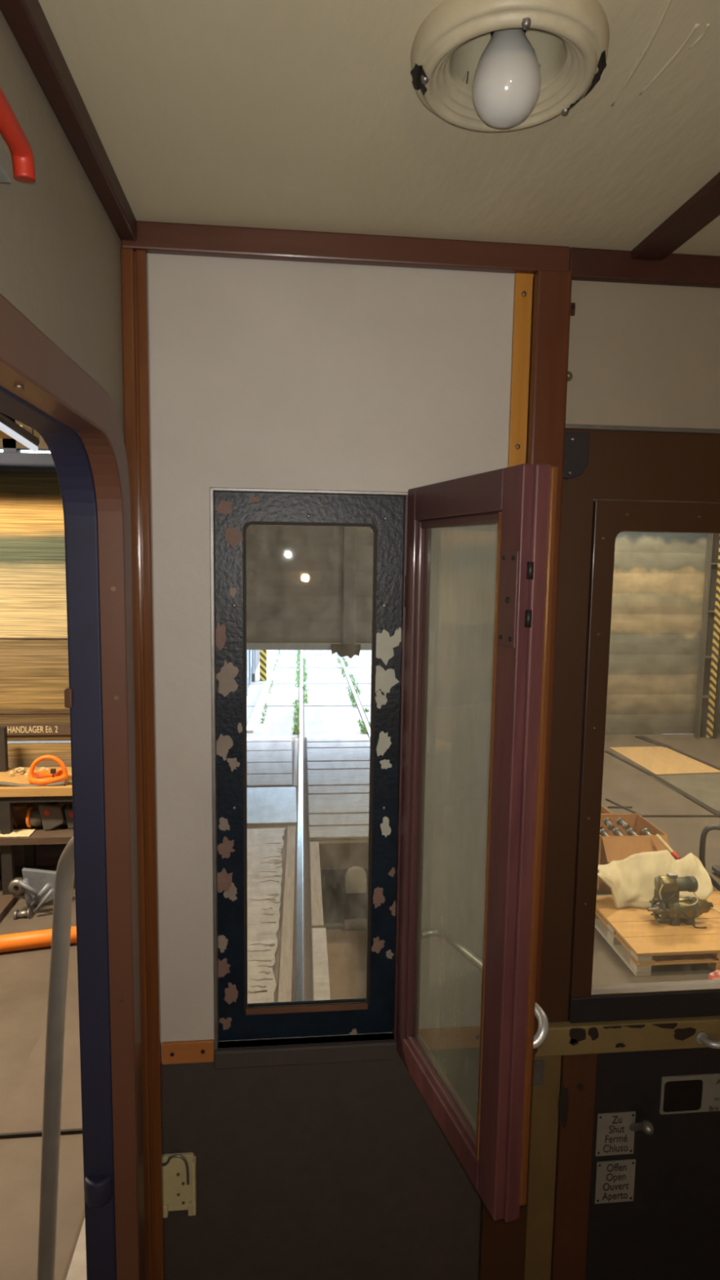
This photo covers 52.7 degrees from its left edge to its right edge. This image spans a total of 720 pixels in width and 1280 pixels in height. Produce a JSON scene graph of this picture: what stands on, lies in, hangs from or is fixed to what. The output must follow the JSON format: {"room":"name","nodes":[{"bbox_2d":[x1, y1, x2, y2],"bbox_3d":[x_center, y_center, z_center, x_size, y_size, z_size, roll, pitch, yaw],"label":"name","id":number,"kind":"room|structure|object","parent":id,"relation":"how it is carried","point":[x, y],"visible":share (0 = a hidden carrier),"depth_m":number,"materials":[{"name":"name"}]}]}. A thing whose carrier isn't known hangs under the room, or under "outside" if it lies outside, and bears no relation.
{"room":"train carriage","nodes":[
{"label":"train carriage","id":0,"kind":"room"},
{"bbox_2d":[0,425,39,439],"bbox_3d":[-3.652,-1.457,4.956,2.717,0.040,0.350,0,6,-6],"label":"soffit","id":1,"kind":"structure","parent":0,"point":[2,435],"depth_m":5.14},
{"bbox_2d":[0,412,39,451],"bbox_3d":[-2.262,-1.481,4.612,0.070,0.462,0.729,1,6,6],"label":"lamp","id":2,"kind":"object","parent":1,"relation":"hanging from","point":[8,426],"visible":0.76,"depth_m":4.75,"materials":[{"name":"white"}]},
{"bbox_2d":[0,412,71,866],"bbox_3d":[-4.167,-0.518,5.702,4.850,4.850,0.100,0,6,-6],"label":"wall","id":3,"kind":"structure","parent":0,"point":[34,673],"depth_m":5.88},
{"bbox_2d":[0,452,56,472],"bbox_3d":[-4.153,-1.408,5.604,4.850,0.143,0.140,0,6,-6],"label":"trim","id":4,"kind":"structure","parent":3,"relation":"attached to","point":[9,461],"depth_m":5.69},
{"bbox_2d":[0,723,70,735],"bbox_3d":[-2.455,0.734,5.990,1.500,0.092,0.012,0,6,-6],"label":"sign board","id":5,"kind":"object","parent":3,"relation":"attached to","point":[36,728],"visible":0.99,"depth_m":5.97,"materials":[{"name":"brown wood"}]},
{"bbox_2d":[0,9,124,439],"bbox_3d":[-0.247,0.613,-0.206,0.048,2.220,2.905,0,6,-6],"label":"wall","id":6,"kind":"structure","parent":0,"point":[60,256],"depth_m":0.76,"materials":[{"name":"grey paint"}]},
{"bbox_2d":[0,87,35,182],"bbox_3d":[-0.281,-0.364,0.551,0.028,0.104,0.140,0,6,-6],"label":"handle","id":7,"kind":"object","parent":6,"relation":"attached to","point":[22,156],"visible":1,"depth_m":0.58,"materials":[{"name":"red plastic"}]},
{"bbox_2d":[0,0,137,240],"bbox_3d":[-0.192,-0.431,-0.355,0.024,0.030,2.832,0,6,-6],"label":"trim","id":8,"kind":"structure","parent":6,"relation":"attached to","point":[27,20],"depth_m":0.74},
{"bbox_2d":[0,293,146,1279],"bbox_3d":[-0.334,0.622,0.702,0.080,1.800,0.816,0,6,-6],"label":"door frame","id":9,"kind":"structure","parent":6,"relation":"in","point":[42,388],"depth_m":1.01,"materials":[{"name":"red paint"}]},
{"bbox_2d":[320,868,368,923],"bbox_3d":[0.027,2.272,6.792,0.948,0.788,0.059,0,6,-6],"label":"wall","id":10,"kind":"structure","parent":0,"point":[335,908],"depth_m":6.76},
{"bbox_2d":[323,918,367,930],"bbox_3d":[0.030,2.636,6.746,0.868,0.103,0.111,0,6,-6],"label":"pipe","id":11,"kind":"object","parent":10,"relation":"attached to","point":[353,924],"visible":0.55,"depth_m":6.70,"materials":[{"name":"metal"}]},
{"bbox_2d":[344,866,366,899],"bbox_3d":[-0.039,2.249,6.726,0.198,0.311,0.050,0,6,-6],"label":"niche","id":12,"kind":"object","parent":10,"relation":"attached to","point":[355,884],"visible":1,"depth_m":6.70,"materials":[{"name":"paint"}]},
{"bbox_2d":[325,927,367,999],"bbox_3d":[0.296,3.021,4.101,1.108,0.100,5.580,0,6,-6],"label":"floor","id":13,"kind":"structure","parent":0,"point":[346,949],"depth_m":6.16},
{"bbox_2d":[0,733,719,1279],"bbox_3d":[1.880,2.627,1.202,16.000,0.267,19.420,0,6,-6],"label":"floor","id":14,"kind":"structure","parent":0,"point":[24,974],"depth_m":4.38,"materials":[{"name":"concrete"}]},
{"bbox_2d":[8,867,56,919],"bbox_3d":[-2.374,1.854,5.312,0.335,0.306,0.236,0,6,-6],"label":"machine linkage","id":15,"kind":"object","parent":14,"relation":"on","point":[37,886],"visible":0.91,"depth_m":5.27,"materials":[{"name":"grey metal"}]},
{"bbox_2d":[0,726,73,920],"bbox_3d":[-2.898,1.357,5.373,2.120,1.234,1.100,0,6,-6],"label":"storage shelf","id":16,"kind":"object","parent":14,"relation":"on","point":[61,834],"visible":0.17,"depth_m":5.44,"materials":[{"name":"brown wood"}]},
{"bbox_2d":[0,829,35,837],"bbox_3d":[-2.652,1.445,5.468,0.360,0.028,0.143,0,6,-6],"label":"rag","id":17,"kind":"object","parent":16,"relation":"on","point":[16,833],"visible":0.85,"depth_m":5.45,"materials":[{"name":"beige fabric"}]},
{"bbox_2d":[12,802,33,827],"bbox_3d":[-2.792,1.350,5.659,0.422,0.181,0.194,0,6,-6],"label":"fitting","id":18,"kind":"object","parent":16,"relation":"on","point":[20,810],"visible":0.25,"depth_m":5.63,"materials":[{"name":"brown metal"}]},
{"bbox_2d":[0,781,66,786],"bbox_3d":[-2.501,1.069,5.431,0.588,0.043,0.033,0,6,-6],"label":"hose","id":19,"kind":"object","parent":16,"relation":"on","point":[2,783],"visible":1,"depth_m":5.42,"materials":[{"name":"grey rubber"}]},
{"bbox_2d":[26,801,66,830],"bbox_3d":[-2.407,1.334,5.603,0.273,0.231,0.178,0,6,-6],"label":"lantern","id":20,"kind":"object","parent":16,"relation":"on","point":[50,815],"visible":0.93,"depth_m":5.54,"materials":[{"name":"grey paint"}]},
{"bbox_2d":[27,755,68,785],"bbox_3d":[-2.382,0.978,5.554,0.284,0.203,0.284,0,6,-6],"label":"carrier","id":21,"kind":"object","parent":16,"relation":"on","point":[44,777],"visible":0.99,"depth_m":5.54,"materials":[{"name":"plastic"}]},
{"bbox_2d":[64,801,73,828],"bbox_3d":[-2.205,1.354,5.653,0.134,0.185,0.164,0,6,-6],"label":"lantern","id":22,"kind":"object","parent":16,"relation":"on","point":[68,809],"visible":0.43,"depth_m":5.58,"materials":[{"name":"grey paint"}]},
{"bbox_2d":[0,925,76,952],"bbox_3d":[-2.112,1.992,4.850,1.528,0.109,0.109,-1,7,-16],"label":"drain pipe","id":23,"kind":"object","parent":14,"relation":"on","point":[42,938],"visible":0.49,"depth_m":4.79,"materials":[{"name":"orange plastic"}]},
{"bbox_2d":[0,1128,82,1138],"bbox_3d":[-1.403,2.223,3.280,0.695,0.017,0.012,0,6,-6],"label":"joint","id":24,"kind":"object","parent":14,"relation":"on","point":[77,1131],"depth_m":3.27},
{"bbox_2d":[66,827,286,1279],"bbox_3d":[-0.842,2.106,4.400,0.782,0.017,5.200,0,6,-6],"label":"platform","id":25,"kind":"object","parent":14,"relation":"on","point":[261,842],"visible":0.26,"depth_m":5.27,"materials":[{"name":"concrete"}]},
{"bbox_2d":[247,842,282,993],"bbox_3d":[-0.706,1.996,5.328,0.227,0.001,2.635,0,6,-5],"label":"concrete crack","id":26,"kind":"object","parent":25,"relation":"on","point":[274,862],"visible":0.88,"depth_m":4.88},
{"bbox_2d":[246,750,291,762],"bbox_3d":[-1.552,1.529,9.457,1.321,0.030,0.546,0,6,-6],"label":"board","id":27,"kind":"object","parent":14,"relation":"on","point":[283,756],"visible":0.42,"depth_m":9.47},
{"bbox_2d":[246,741,291,751],"bbox_3d":[-1.604,1.471,9.976,1.321,0.030,0.456,0,6,-6],"label":"board","id":28,"kind":"object","parent":14,"relation":"on","point":[251,746],"visible":0.4,"depth_m":9.98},
{"bbox_2d":[246,736,291,742],"bbox_3d":[-1.643,1.427,10.361,1.321,0.030,0.276,0,6,-6],"label":"board","id":29,"kind":"object","parent":14,"relation":"on","point":[264,739],"visible":0.39,"depth_m":10.37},
{"bbox_2d":[246,773,292,787],"bbox_3d":[-1.451,1.641,8.458,1.321,0.030,0.426,0,6,-6],"label":"board","id":30,"kind":"object","parent":14,"relation":"on","point":[261,780],"visible":0.44,"depth_m":8.45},
{"bbox_2d":[246,762,292,774],"bbox_3d":[-1.499,1.589,8.928,1.321,0.030,0.476,0,6,-6],"label":"board","id":31,"kind":"object","parent":14,"relation":"on","point":[252,768],"visible":0.42,"depth_m":8.94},
{"bbox_2d":[247,786,297,825],"bbox_3d":[-1.326,1.738,7.642,1.307,0.022,1.130,0,6,-6],"label":"plate","id":32,"kind":"object","parent":14,"relation":"on","point":[266,806],"visible":0.44,"depth_m":7.60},
{"bbox_2d":[277,826,295,1002],"bbox_3d":[-0.454,2.112,4.414,0.080,0.016,5.352,0,6,-5],"label":"rail timber","id":33,"kind":"object","parent":14,"relation":"on","point":[285,987],"visible":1,"depth_m":5.16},
{"bbox_2d":[293,738,297,786],"bbox_3d":[-0.833,1.552,9.395,0.045,0.020,2.201,0,6,-5],"label":"rail timber","id":34,"kind":"object","parent":14,"relation":"on","point":[295,769],"visible":1,"depth_m":9.16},
{"bbox_2d":[303,737,311,1000],"bbox_3d":[-0.453,1.935,6.199,0.035,0.034,8.923,0,6,-5],"label":"groove","id":35,"kind":"object","parent":14,"relation":"on","point":[308,943],"visible":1,"depth_m":5.65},
{"bbox_2d":[309,841,324,927],"bbox_3d":[-0.360,1.945,5.912,0.085,0.020,1.532,0,6,-5],"label":"coping","id":36,"kind":"object","parent":14,"relation":"on","point":[317,912],"visible":1,"depth_m":5.75},
{"bbox_2d":[311,927,330,1000],"bbox_3d":[-0.157,2.221,3.455,0.100,0.018,3.372,0,6,-5],"label":"coping","id":37,"kind":"object","parent":14,"relation":"on","point":[319,944],"visible":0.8,"depth_m":4.65,"materials":[{"name":"concrete"}]},
{"bbox_2d":[306,734,369,742],"bbox_3d":[-0.321,1.431,10.449,0.890,0.042,0.354,0,6,-6],"label":"board","id":38,"kind":"object","parent":14,"relation":"on","point":[360,738],"visible":0.8,"depth_m":10.41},
{"bbox_2d":[307,802,368,814],"bbox_3d":[-0.089,1.757,7.541,0.890,0.042,0.284,0,6,-6],"label":"board","id":39,"kind":"object","parent":14,"relation":"on","point":[323,808],"visible":0.46,"depth_m":7.50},
{"bbox_2d":[306,775,369,786],"bbox_3d":[-0.164,1.651,8.482,0.890,0.042,0.344,0,6,-6],"label":"board","id":40,"kind":"object","parent":14,"relation":"on","point":[329,780],"visible":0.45,"depth_m":8.44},
{"bbox_2d":[307,793,368,804],"bbox_3d":[-0.115,1.728,7.859,0.890,0.030,0.324,0,6,-6],"label":"board","id":41,"kind":"object","parent":14,"relation":"on","point":[351,797],"visible":0.46,"depth_m":7.85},
{"bbox_2d":[307,785,368,794],"bbox_3d":[-0.138,1.690,8.165,0.890,0.036,0.264,0,6,-6],"label":"board","id":42,"kind":"object","parent":14,"relation":"on","point":[336,789],"visible":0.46,"depth_m":8.13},
{"bbox_2d":[306,760,369,769],"bbox_3d":[-0.215,1.582,9.127,0.890,0.036,0.324,0,6,-6],"label":"board","id":43,"kind":"object","parent":14,"relation":"on","point":[347,764],"visible":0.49,"depth_m":9.09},
{"bbox_2d":[306,753,369,761],"bbox_3d":[-0.241,1.543,9.453,0.890,0.042,0.304,0,6,-6],"label":"board","id":44,"kind":"object","parent":14,"relation":"on","point":[362,757],"visible":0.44,"depth_m":9.42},
{"bbox_2d":[306,768,369,776],"bbox_3d":[-0.190,1.621,8.810,0.890,0.030,0.284,0,6,-6],"label":"board","id":45,"kind":"object","parent":14,"relation":"on","point":[345,771],"visible":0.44,"depth_m":8.80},
{"bbox_2d":[306,747,369,754],"bbox_3d":[-0.268,1.511,9.791,0.890,0.030,0.344,0,6,-6],"label":"board","id":46,"kind":"object","parent":14,"relation":"on","point":[324,750],"visible":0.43,"depth_m":9.79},
{"bbox_2d":[306,742,369,748],"bbox_3d":[-0.294,1.471,10.117,0.890,0.036,0.284,0,6,-6],"label":"board","id":47,"kind":"object","parent":14,"relation":"on","point":[309,744],"visible":0.66,"depth_m":10.09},
{"bbox_2d":[308,825,368,840],"bbox_3d":[-0.040,1.832,6.927,0.890,0.030,0.284,0,6,-6],"label":"board","id":48,"kind":"object","parent":14,"relation":"on","point":[351,832],"visible":0.56,"depth_m":6.87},
{"bbox_2d":[308,813,368,826],"bbox_3d":[-0.065,1.794,7.234,0.890,0.036,0.304,0,6,-6],"label":"board","id":49,"kind":"object","parent":14,"relation":"on","point":[357,819],"visible":0.53,"depth_m":7.19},
{"bbox_2d":[596,813,670,891],"bbox_3d":[2.088,1.720,5.974,0.690,0.524,0.623,0,6,-6],"label":"cardboard box","id":50,"kind":"object","parent":14,"relation":"on","point":[612,847],"visible":0.44,"depth_m":5.77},
{"bbox_2d":[595,891,719,976],"bbox_3d":[2.305,2.011,5.048,1.200,0.156,0.798,0,6,-6],"label":"wooden pallet","id":51,"kind":"object","parent":14,"relation":"on","point":[642,942],"visible":0.69,"depth_m":4.83,"materials":[{"name":"brown wood"}]},
{"bbox_2d":[597,849,712,908],"bbox_3d":[2.111,1.750,5.338,0.953,0.292,0.364,0,6,-6],"label":"sack","id":52,"kind":"object","parent":51,"relation":"on","point":[630,880],"visible":0.83,"depth_m":5.33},
{"bbox_2d":[647,872,719,928],"bbox_3d":[2.235,1.773,4.974,0.524,0.348,0.207,1,6,6],"label":"motor","id":53,"kind":"object","parent":51,"relation":"on","point":[674,908],"visible":1,"depth_m":4.94,"materials":[{"name":"green paint"}]},
{"bbox_2d":[609,746,719,774],"bbox_3d":[4.054,1.594,9.688,0.926,0.012,1.312,0,6,-6],"label":"floor mat","id":54,"kind":"object","parent":14,"relation":"on","point":[660,760],"visible":1,"depth_m":9.60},
{"bbox_2d":[649,773,719,811],"bbox_3d":[4.127,1.761,8.191,0.996,0.012,1.675,0,6,-6],"label":"sheet","id":55,"kind":"object","parent":14,"relation":"on","point":[705,788],"visible":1,"depth_m":8.55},
{"bbox_2d":[693,533,719,738],"bbox_3d":[5.231,-0.914,10.738,0.290,4.800,0.240,0,6,-6],"label":"steel column","id":56,"kind":"structure","parent":14,"relation":"on","point":[708,673],"depth_m":10.79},
{"bbox_2d":[698,824,719,891],"bbox_3d":[3.131,1.731,5.920,0.965,0.611,0.550,0,6,-6],"label":"cart","id":57,"kind":"object","parent":14,"relation":"on","point":[706,829],"visible":0.79,"depth_m":5.70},
{"bbox_2d":[38,0,719,256],"bbox_3d":[0.766,-0.467,-0.256,2.050,0.052,2.965,0,6,-6],"label":"ceiling","id":58,"kind":"structure","parent":0,"point":[304,115],"depth_m":0.82,"materials":[{"name":"paint"}]},
{"bbox_2d":[410,0,609,132],"bbox_3d":[0.139,-0.543,0.689,0.183,0.100,0.183,0,6,-6],"label":"ceiling lamp","id":59,"kind":"object","parent":58,"relation":"attached to","point":[478,65],"visible":1,"depth_m":0.67,"materials":[{"name":"beige ceramic"}]},
{"bbox_2d":[631,172,719,260],"bbox_3d":[0.584,-0.437,-0.277,0.052,0.014,2.834,0,6,-6],"label":"trim","id":60,"kind":"structure","parent":58,"relation":"attached to","point":[703,207],"depth_m":1.01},
{"bbox_2d":[146,253,719,1279],"bbox_3d":[0.586,0.443,1.300,2.010,2.150,0.055,0,6,-6],"label":"wall","id":61,"kind":"structure","parent":0,"point":[265,374],"depth_m":1.18,"materials":[{"name":"grey paint"}]},
{"bbox_2d":[36,836,75,1279],"bbox_3d":[-0.516,1.005,1.239,0.229,1.482,0.131,0,6,-6],"label":"handrail","id":62,"kind":"object","parent":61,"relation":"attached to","point":[64,874],"visible":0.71,"depth_m":1.23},
{"bbox_2d":[120,247,164,1279],"bbox_3d":[-0.343,0.449,1.168,0.036,2.041,0.022,0,6,-6],"label":"trim","id":63,"kind":"structure","parent":61,"relation":"attached to","point":[134,264],"depth_m":1.13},
{"bbox_2d":[163,1152,196,1217],"bbox_3d":[-0.307,0.922,1.233,0.057,0.118,0.018,0,6,-6],"label":"wall holder","id":64,"kind":"object","parent":61,"relation":"attached to","point":[180,1170],"visible":1,"depth_m":1.24,"materials":[{"name":"beige paint"}]},
{"bbox_2d":[161,1039,213,1064],"bbox_3d":[-0.285,0.684,1.207,0.085,0.037,0.008,0,6,-6],"label":"trim","id":65,"kind":"structure","parent":61,"relation":"attached to","point":[194,1051],"depth_m":1.21,"materials":[{"name":"orange wood"}]},
{"bbox_2d":[213,1032,399,1069],"bbox_3d":[-0.088,0.699,1.238,0.314,0.032,0.030,0,6,-6],"label":"trim","id":66,"kind":"structure","parent":61,"relation":"attached to","point":[309,1053],"depth_m":1.22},
{"bbox_2d":[209,487,408,1049],"bbox_3d":[-0.084,0.224,1.188,0.308,0.922,0.024,0,6,-6],"label":"trim","id":67,"kind":"structure","parent":61,"relation":"attached to","point":[212,490],"depth_m":1.15,"materials":[{"name":"grey metal"}]},
{"bbox_2d":[214,492,408,1040],"bbox_3d":[-0.083,0.229,1.199,0.304,0.926,0.035,0,6,-5],"label":"window","id":68,"kind":"structure","parent":61,"relation":"in","point":[386,516],"depth_m":1.19,"materials":[{"name":"black paint"}]},
{"bbox_2d":[395,463,558,1222],"bbox_3d":[0.157,0.250,1.040,0.080,0.942,0.358,-1,7,-19],"label":"casement window","id":69,"kind":"structure","parent":68,"relation":"attached to","point":[493,1153],"depth_m":0.90,"materials":[{"name":"red paint"}]},
{"bbox_2d":[120,220,570,274],"bbox_3d":[-0.012,-0.584,1.087,0.670,0.039,0.018,0,6,-6],"label":"trim","id":70,"kind":"structure","parent":61,"relation":"attached to","point":[154,237],"depth_m":1.08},
{"bbox_2d":[418,1026,479,1050],"bbox_3d":[0.145,0.686,1.251,0.152,0.037,0.008,0,6,-6],"label":"trim","id":71,"kind":"structure","parent":61,"relation":"attached to","point":[467,1037],"depth_m":1.25,"materials":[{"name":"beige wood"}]},
{"bbox_2d":[478,1053,533,1279],"bbox_3d":[0.256,1.085,1.308,0.082,0.762,0.018,0,6,-6],"label":"trim","id":72,"kind":"structure","parent":61,"relation":"attached to","point":[502,1244],"depth_m":1.30,"materials":[{"name":"brown paint"}]},
{"bbox_2d":[507,272,533,466],"bbox_3d":[0.243,0.071,1.190,0.028,1.279,0.010,0,6,-6],"label":"trim","id":73,"kind":"structure","parent":61,"relation":"attached to","point":[522,296],"depth_m":1.13,"materials":[{"name":"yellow wood"}]},
{"bbox_2d":[533,1059,544,1086],"bbox_3d":[0.313,0.764,1.283,0.024,0.049,0.003,0,6,-6],"label":"plate","id":74,"kind":"object","parent":61,"relation":"attached to","point":[539,1064],"visible":0.85,"depth_m":1.28,"materials":[{"name":"grey metal"}]},
{"bbox_2d":[525,269,572,1053],"bbox_3d":[0.286,0.072,1.186,0.054,1.279,0.028,0,6,-6],"label":"trim","id":75,"kind":"structure","parent":61,"relation":"attached to","point":[551,289],"depth_m":1.12,"materials":[{"name":"red wood"}]},
{"bbox_2d":[550,1053,597,1279],"bbox_3d":[0.377,1.118,1.349,0.069,0.792,0.055,0,6,-6],"label":"trim","id":76,"kind":"structure","parent":61,"relation":"attached to","point":[576,1102],"depth_m":1.30,"materials":[{"name":"wood"}]},
{"bbox_2d":[563,432,589,479],"bbox_3d":[0.342,-0.294,1.163,0.048,0.072,0.010,0,6,-6],"label":"bracket","id":77,"kind":"object","parent":61,"relation":"attached to","point":[576,445],"visible":0.84,"depth_m":1.16,"materials":[{"name":"metal"}]},
{"bbox_2d":[594,1159,635,1204],"bbox_3d":[0.466,0.989,1.327,0.073,0.083,0.003,0,6,-6],"label":"sign plate","id":78,"kind":"object","parent":61,"relation":"attached to","point":[615,1180],"visible":1,"depth_m":1.33,"materials":[{"name":"white"}]},
{"bbox_2d":[595,1111,635,1155],"bbox_3d":[0.463,0.894,1.317,0.071,0.082,0.003,0,6,-6],"label":"sign plate","id":79,"kind":"object","parent":61,"relation":"attached to","point":[614,1135],"visible":1,"depth_m":1.32,"materials":[{"name":"white"}]},
{"bbox_2d":[533,1015,719,1057],"bbox_3d":[0.933,0.699,1.344,1.268,0.053,0.043,0,6,-6],"label":"trim","id":80,"kind":"structure","parent":61,"relation":"attached to","point":[562,1038],"depth_m":1.28,"materials":[{"name":"beige paint"}]},
{"bbox_2d":[629,1119,653,1135],"bbox_3d":[0.494,0.861,1.283,0.021,0.063,0.074,0,6,-6],"label":"lever","id":81,"kind":"object","parent":61,"relation":"attached to","point":[646,1126],"visible":1,"depth_m":1.25,"materials":[{"name":"grey metal"}]},
{"bbox_2d":[564,423,719,434],"bbox_3d":[0.950,-0.337,1.218,1.268,0.007,0.008,0,6,-6],"label":"trim","id":82,"kind":"structure","parent":61,"relation":"attached to","point":[568,426],"depth_m":1.17,"materials":[{"name":"grey metal"}]},
{"bbox_2d":[568,990,719,1022],"bbox_3d":[0.966,0.648,1.341,1.205,0.048,0.024,0,6,-6],"label":"trim","id":83,"kind":"structure","parent":61,"relation":"attached to","point":[694,1003],"depth_m":1.28,"materials":[{"name":"black paint"}]},
{"bbox_2d":[568,500,719,997],"bbox_3d":[0.797,0.221,1.282,0.852,0.900,0.033,0,6,-6],"label":"window","id":84,"kind":"structure","parent":61,"relation":"in","point":[610,517],"depth_m":1.21,"materials":[{"name":"brown paint"}]},
{"bbox_2d":[569,247,719,288],"bbox_3d":[0.953,-0.579,1.186,1.270,0.044,0.016,0,6,-6],"label":"trim","id":85,"kind":"structure","parent":61,"relation":"attached to","point":[585,264],"depth_m":1.13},
{"bbox_2d":[659,1073,719,1114],"bbox_3d":[0.622,0.826,1.325,0.155,0.072,0.003,0,6,-6],"label":"plate","id":86,"kind":"object","parent":61,"relation":"attached to","point":[683,1094],"visible":1,"depth_m":1.32,"materials":[{"name":"metal"}]},
{"bbox_2d":[695,1031,719,1048],"bbox_3d":[0.682,0.705,1.279,0.172,0.023,0.042,0,6,-6],"label":"handle","id":87,"kind":"object","parent":61,"relation":"attached to","point":[701,1037],"visible":1,"depth_m":1.27,"materials":[{"name":"metal"}]},
{"bbox_2d":[716,693,719,733],"bbox_3d":[7.160,-0.943,11.252,3.500,4.800,0.200,0,6,-6],"label":"wall","id":88,"kind":"structure","parent":0,"point":[718,716],"depth_m":11.23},
{"bbox_2d":[604,531,707,734],"bbox_3d":[3.686,-0.847,10.823,3.500,4.597,0.040,0,6,-6],"label":"door","id":89,"kind":"structure","parent":88,"relation":"in","point":[659,577],"depth_m":10.97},
{"bbox_3d":[1.741,-0.958,10.676,0.400,4.800,0.260,0,6,-6],"label":"gate pier","id":90,"kind":"object","parent":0,"visible":0},
{"bbox_2d":[246,524,373,658],"bbox_3d":[-0.234,-1.439,10.342,3.600,3.428,0.100,0,6,-6],"label":"wall","id":91,"kind":"structure","parent":90,"relation":"attached to","point":[308,587],"depth_m":10.37,"materials":[{"name":"grey concrete"}]},
{"label":"outside","id":92,"kind":"structure","parent":0,"visible":0},
{"bbox_2d":[248,649,370,737],"bbox_3d":[-1.050,-1.746,40.363,34.000,0.238,59.580,0,6,-6],"label":"ground","id":93,"kind":"structure","parent":92,"point":[256,651],"depth_m":17.45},
{"bbox_2d":[291,649,302,734],"bbox_3d":[-1.611,0.426,19.206,0.197,0.070,17.018,0,6,-5],"label":"grass tuft","id":94,"kind":"object","parent":93,"relation":"on","point":[295,729],"visible":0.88,"depth_m":12.57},
{"bbox_2d":[292,649,306,1001],"bbox_3d":[-1.874,0.025,23.327,0.080,0.072,43.511,0,6,-5],"label":"track rail","id":95,"kind":"object","parent":93,"relation":"on","point":[299,992],"visible":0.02,"depth_m":5.94,"materials":[{"name":"metal"}]},
{"bbox_2d":[337,657,368,733],"bbox_3d":[-0.451,0.621,17.609,0.171,0.070,13.576,0,6,-5],"label":"grass tuft","id":96,"kind":"object","parent":93,"relation":"on","point":[363,731],"visible":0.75,"depth_m":13.03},
{"bbox_2d":[337,654,370,737],"bbox_3d":[-0.844,0.028,23.431,0.080,0.072,43.511,0,6,-5],"label":"track rail","id":97,"kind":"object","parent":93,"relation":"on","point":[362,715],"visible":0.02,"depth_m":13.46,"materials":[{"name":"metal"}]},
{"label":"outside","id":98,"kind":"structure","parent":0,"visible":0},
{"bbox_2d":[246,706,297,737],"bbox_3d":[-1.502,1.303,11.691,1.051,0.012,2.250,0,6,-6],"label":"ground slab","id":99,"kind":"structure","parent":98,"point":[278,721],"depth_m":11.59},
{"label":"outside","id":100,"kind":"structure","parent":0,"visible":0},
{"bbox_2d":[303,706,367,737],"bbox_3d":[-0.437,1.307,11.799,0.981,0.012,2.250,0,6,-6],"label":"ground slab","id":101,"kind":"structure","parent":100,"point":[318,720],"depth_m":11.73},
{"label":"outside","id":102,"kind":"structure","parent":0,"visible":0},
{"bbox_2d":[246,684,298,706],"bbox_3d":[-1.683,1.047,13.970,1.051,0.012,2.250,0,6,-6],"label":"ground slab","id":103,"kind":"structure","parent":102,"point":[282,695],"depth_m":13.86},
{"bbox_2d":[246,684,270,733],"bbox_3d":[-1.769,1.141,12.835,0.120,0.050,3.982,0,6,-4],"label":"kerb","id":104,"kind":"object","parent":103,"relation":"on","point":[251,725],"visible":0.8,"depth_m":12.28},
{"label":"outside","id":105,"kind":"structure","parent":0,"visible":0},
{"bbox_2d":[303,684,356,706],"bbox_3d":[-0.619,1.051,14.078,0.981,0.012,2.250,0,6,-6],"label":"ground slab","id":106,"kind":"structure","parent":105,"point":[318,695],"depth_m":13.93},
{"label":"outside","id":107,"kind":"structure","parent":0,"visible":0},
{"bbox_2d":[353,684,371,706],"bbox_3d":[0.568,1.055,14.197,1.296,0.012,2.250,0,6,-6],"label":"ground slab","id":108,"kind":"structure","parent":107,"point":[364,696],"depth_m":14.10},
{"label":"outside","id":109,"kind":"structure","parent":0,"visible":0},
{"bbox_2d":[251,667,299,684],"bbox_3d":[-1.864,0.792,16.249,1.051,0.012,2.250,0,6,-6],"label":"ground slab","id":110,"kind":"structure","parent":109,"point":[280,675],"depth_m":16.09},
{"bbox_2d":[246,649,254,696],"bbox_3d":[-2.055,-1.000,13.182,0.130,4.180,3.900,0,6,-6],"label":"gate leaf","id":111,"kind":"object","parent":110,"relation":"on","point":[250,653],"visible":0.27,"depth_m":13.83,"materials":[{"name":"blue metal"}]},
{"bbox_2d":[259,649,266,680],"bbox_3d":[-2.042,-0.827,15.347,0.140,3.400,0.100,0,6,-6],"label":"post","id":112,"kind":"object","parent":110,"relation":"on","point":[263,653],"visible":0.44,"depth_m":15.45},
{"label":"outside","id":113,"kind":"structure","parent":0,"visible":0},
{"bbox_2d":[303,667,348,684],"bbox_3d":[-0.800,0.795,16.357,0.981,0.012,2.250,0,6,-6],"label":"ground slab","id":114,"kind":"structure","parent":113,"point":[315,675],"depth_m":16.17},
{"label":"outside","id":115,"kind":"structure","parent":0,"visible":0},
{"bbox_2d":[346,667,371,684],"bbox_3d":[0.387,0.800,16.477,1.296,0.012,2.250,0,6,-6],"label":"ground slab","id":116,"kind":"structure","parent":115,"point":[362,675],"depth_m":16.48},
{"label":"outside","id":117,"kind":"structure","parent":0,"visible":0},
{"bbox_2d":[257,654,299,667],"bbox_3d":[-2.046,0.536,18.529,1.051,0.012,2.250,0,6,-6],"label":"ground slab","id":118,"kind":"structure","parent":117,"point":[284,660],"depth_m":18.42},
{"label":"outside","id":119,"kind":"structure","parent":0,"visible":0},
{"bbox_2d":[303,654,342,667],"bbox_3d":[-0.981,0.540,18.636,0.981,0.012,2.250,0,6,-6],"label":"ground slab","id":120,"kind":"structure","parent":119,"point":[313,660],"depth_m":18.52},
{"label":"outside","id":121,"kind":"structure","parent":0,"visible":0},
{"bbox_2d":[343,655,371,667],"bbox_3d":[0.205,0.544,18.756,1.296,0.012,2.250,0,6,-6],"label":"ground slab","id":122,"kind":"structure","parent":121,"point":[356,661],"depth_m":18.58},
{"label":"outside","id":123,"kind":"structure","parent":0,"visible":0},
{"bbox_2d":[266,649,299,654],"bbox_3d":[-2.227,0.281,20.808,1.051,0.012,2.250,0,6,-6],"label":"ground slab","id":124,"kind":"structure","parent":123,"point":[268,651],"depth_m":20.27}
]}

